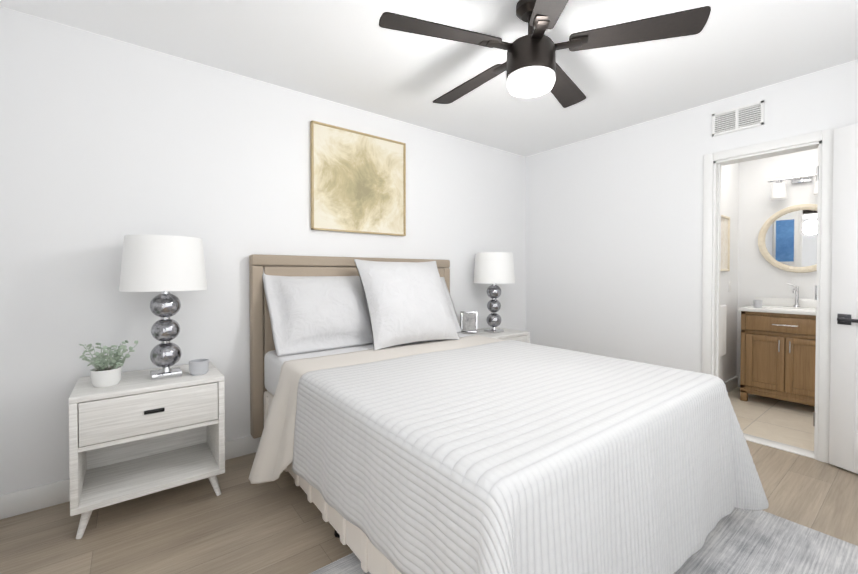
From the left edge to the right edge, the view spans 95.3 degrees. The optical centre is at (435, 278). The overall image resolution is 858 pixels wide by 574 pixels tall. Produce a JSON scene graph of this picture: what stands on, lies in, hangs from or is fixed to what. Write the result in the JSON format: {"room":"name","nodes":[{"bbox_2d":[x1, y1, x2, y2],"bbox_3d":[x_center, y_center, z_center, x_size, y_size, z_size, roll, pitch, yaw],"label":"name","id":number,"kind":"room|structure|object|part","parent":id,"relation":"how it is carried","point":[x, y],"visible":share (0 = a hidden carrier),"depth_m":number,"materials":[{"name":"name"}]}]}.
{"room":"bedroom","nodes":[
{"label":"bedroom","id":0,"kind":"room"},
{"bbox_2d":[0,6,525,494],"bbox_3d":[-0.616,-0.090,3.083,4.200,2.440,0.120,-1,1,-38],"label":"wall","id":1,"kind":"structure","parent":0,"point":[106,144],"depth_m":2.23,"materials":[{"name":"paint"}]},
{"bbox_2d":[0,436,260,519],"bbox_3d":[-0.574,1.073,3.046,3.960,0.115,0.014,-1,1,-38],"label":"baseboard","id":2,"kind":"structure","parent":1,"relation":"attached to","point":[31,499],"depth_m":1.96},
{"bbox_2d":[310,120,405,235],"bbox_3d":[-0.570,-0.737,3.007,0.790,0.765,0.035,-1,1,-38],"label":"painting","id":3,"kind":"object","parent":1,"relation":"attached to","point":[358,182],"visible":0.96,"depth_m":2.98,"materials":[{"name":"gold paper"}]},
{"bbox_2d":[0,387,857,573],"bbox_3d":[0.995,1.170,2.305,5.750,0.062,3.360,-1,1,-38],"label":"floor","id":4,"kind":"structure","parent":0,"point":[241,524],"depth_m":1.85,"materials":[{"name":"brown wood"}]},
{"bbox_2d":[68,362,224,538],"bbox_3d":[-1.477,0.829,2.039,0.600,0.639,0.437,-1,1,-38],"label":"nightstand","id":5,"kind":"object","parent":4,"relation":"on","point":[136,434],"visible":0.98,"depth_m":1.93,"materials":[{"name":"white wood"}]},
{"bbox_2d":[79,340,137,387],"bbox_3d":[-1.568,0.404,1.882,0.220,0.215,0.252,-1,1,-38],"label":"plant pot","id":6,"kind":"object","parent":5,"relation":"on","point":[103,373],"visible":1,"depth_m":1.85,"materials":[{"name":"white ceramic"}]},
{"bbox_2d":[119,235,206,379],"bbox_3d":[-1.423,0.140,2.057,0.380,0.738,0.380,-1,1,-38],"label":"lamp","id":7,"kind":"object","parent":5,"relation":"on","point":[166,264],"visible":1,"depth_m":1.96,"materials":[{"name":"white fabric"}]},
{"bbox_2d":[189,359,208,375],"bbox_3d":[-1.269,0.473,2.093,0.092,0.072,0.092,-1,1,-38],"label":"cup","id":8,"kind":"object","parent":5,"relation":"on","point":[198,367],"visible":1,"depth_m":2.06,"materials":[{"name":"ceramic"}]},
{"bbox_2d":[462,327,529,342],"bbox_3d":[0.496,0.807,3.590,0.620,0.639,0.437,-1,1,-38],"label":"nightstand","id":9,"kind":"object","parent":4,"relation":"on","point":[515,335],"visible":0.08,"depth_m":3.51,"materials":[{"name":"white wood"}]},
{"bbox_2d":[461,311,476,332],"bbox_3d":[0.301,0.393,3.544,0.150,0.190,0.065,0,-11,8],"label":"picture frame","id":10,"kind":"object","parent":9,"relation":"on","point":[468,322],"visible":0.96,"depth_m":3.52,"materials":[{"name":"silver metal"}]},
{"bbox_2d":[473,252,514,332],"bbox_3d":[0.535,0.119,3.596,0.380,0.738,0.380,-1,1,-38],"label":"lamp","id":11,"kind":"object","parent":9,"relation":"on","point":[493,268],"visible":1,"depth_m":3.47,"materials":[{"name":"white fabric"}]},
{"bbox_2d":[248,254,768,573],"bbox_3d":[0.139,0.495,2.147,1.904,1.295,2.284,-1,1,-38],"label":"bed","id":12,"kind":"object","parent":4,"relation":"on","point":[400,423],"visible":1,"depth_m":1.49,"materials":[{"name":"fabric"}]},
{"bbox_3d":[-0.540,0.483,3.011,1.640,1.295,0.087,-1,1,-38],"label":"headboard","id":13,"kind":"part","parent":12,"relation":"part of","materials":[{"name":"wood"}]},
{"bbox_3d":[0.113,0.592,2.182,1.520,0.260,2.030,-1,1,-38],"label":"mattress","id":14,"kind":"part","parent":12,"relation":"part of","materials":[{"name":"white fabric"}]},
{"bbox_2d":[248,335,504,483],"bbox_3d":[0.224,0.751,2.042,1.904,0.587,1.550,-1,1,-38],"label":"blanket","id":15,"kind":"object","parent":12,"relation":"on","point":[431,412],"depth_m":1.59,"materials":[{"name":"white fabric"}]},
{"bbox_2d":[354,259,458,349],"bbox_3d":[-0.197,0.156,2.805,0.700,0.660,0.260,-1,-26,-36],"label":"euro pillow","id":16,"kind":"object","parent":12,"relation":"on","point":[407,306],"depth_m":2.68,"materials":[{"name":"fabric"}]},
{"bbox_2d":[309,508,857,573],"bbox_3d":[0.774,1.149,1.388,1.970,0.009,1.770,-1,1,-38],"label":"rug","id":17,"kind":"object","parent":4,"relation":"on","point":[739,541],"depth_m":1.63,"materials":[{"name":"grey fabric"}]},
{"bbox_2d":[739,283,815,405],"bbox_3d":[3.182,0.581,3.498,0.554,1.083,0.645,-1,1,-38],"label":"bathroom vanity","id":18,"kind":"object","parent":4,"relation":"on","point":[778,343],"visible":0.71,"depth_m":3.41,"materials":[{"name":"brown wood"}]},
{"bbox_2d":[0,0,857,156],"bbox_3d":[0.995,-1.349,2.270,5.750,0.100,3.360,-1,1,-38],"label":"ceiling","id":19,"kind":"structure","parent":0,"point":[351,53],"depth_m":2.24,"materials":[{"name":"paint"}]},
{"bbox_2d":[379,0,710,107],"bbox_3d":[0.424,-1.088,1.885,1.386,0.407,1.338,-1,1,-38],"label":"ceiling fan","id":20,"kind":"object","parent":19,"relation":"hanging from","point":[530,66],"visible":1,"depth_m":1.74,"materials":[{"name":"brown metal"}]},
{"bbox_2d":[525,59,857,374],"bbox_3d":[1.989,-0.090,3.070,0.120,2.440,3.120,-1,1,-38],"label":"wall","id":21,"kind":"structure","parent":0,"point":[614,244],"depth_m":3.31,"materials":[{"name":"paint"}]},
{"bbox_2d":[712,100,763,136],"bbox_3d":[2.131,-1.131,2.766,0.011,0.165,0.300,-1,1,-38],"label":"air vent","id":22,"kind":"object","parent":21,"relation":"in","point":[751,115],"visible":1,"depth_m":2.76,"materials":[{"name":"white metal"}]},
{"bbox_2d":[702,128,835,462],"bbox_3d":[2.275,0.105,2.709,0.152,2.060,0.695,-1,1,-38],"label":"door frame","id":23,"kind":"structure","parent":21,"relation":"attached to","point":[822,141],"depth_m":2.53,"materials":[{"name":"white wood"}]},
{"bbox_2d":[829,123,857,473],"bbox_3d":[2.511,0.118,2.012,0.094,2.030,0.762,0,1,-17],"label":"entry door","id":24,"kind":"structure","parent":21,"relation":"in","point":[843,442],"depth_m":2.31,"materials":[{"name":"paint"}]},
{"bbox_2d":[719,163,738,381],"bbox_3d":[2.522,-0.098,3.645,1.430,2.440,0.120,-1,1,-38],"label":"wall","id":25,"kind":"structure","parent":0,"point":[730,209],"depth_m":3.91,"materials":[{"name":"paint"}]},
{"bbox_2d":[720,305,726,355],"bbox_3d":[2.547,0.466,3.549,0.399,0.456,0.072,-1,1,-38],"label":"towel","id":26,"kind":"object","parent":25,"relation":"attached to","point":[723,312],"visible":0.38,"depth_m":3.56,"materials":[{"name":"white fabric"}]},
{"bbox_2d":[721,215,729,270],"bbox_3d":[2.683,-0.336,3.673,0.420,0.525,0.025,-1,1,-38],"label":"framed picture","id":27,"kind":"object","parent":25,"relation":"attached to","point":[725,243],"visible":0.46,"depth_m":3.74,"materials":[{"name":"wood"}]},
{"bbox_2d":[724,376,738,392],"bbox_3d":[2.556,1.065,3.603,1.410,0.115,0.014,-1,1,-38],"label":"baseboard","id":28,"kind":"structure","parent":25,"relation":"attached to","point":[733,383],"depth_m":3.93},
{"bbox_2d":[737,148,817,375],"bbox_3d":[3.670,-0.095,3.439,0.120,2.440,1.863,-1,1,-38],"label":"wall","id":29,"kind":"structure","parent":0,"point":[759,275],"depth_m":3.87,"materials":[{"name":"paint"}]},
{"bbox_2d":[758,204,816,272],"bbox_3d":[3.405,-0.378,3.644,0.036,0.640,0.640,-1,1,-38],"label":"bathroom mirror","id":30,"kind":"object","parent":29,"relation":"attached to","point":[787,238],"visible":0.65,"depth_m":3.70,"materials":[{"name":"mirror"}]},
{"bbox_2d":[768,173,817,199],"bbox_3d":[3.362,-0.870,3.604,0.143,0.215,0.460,-1,1,-38],"label":"sconce","id":31,"kind":"object","parent":29,"relation":"attached to","point":[778,191],"visible":0.67,"depth_m":3.66,"materials":[{"name":"white glass"}]}
]}

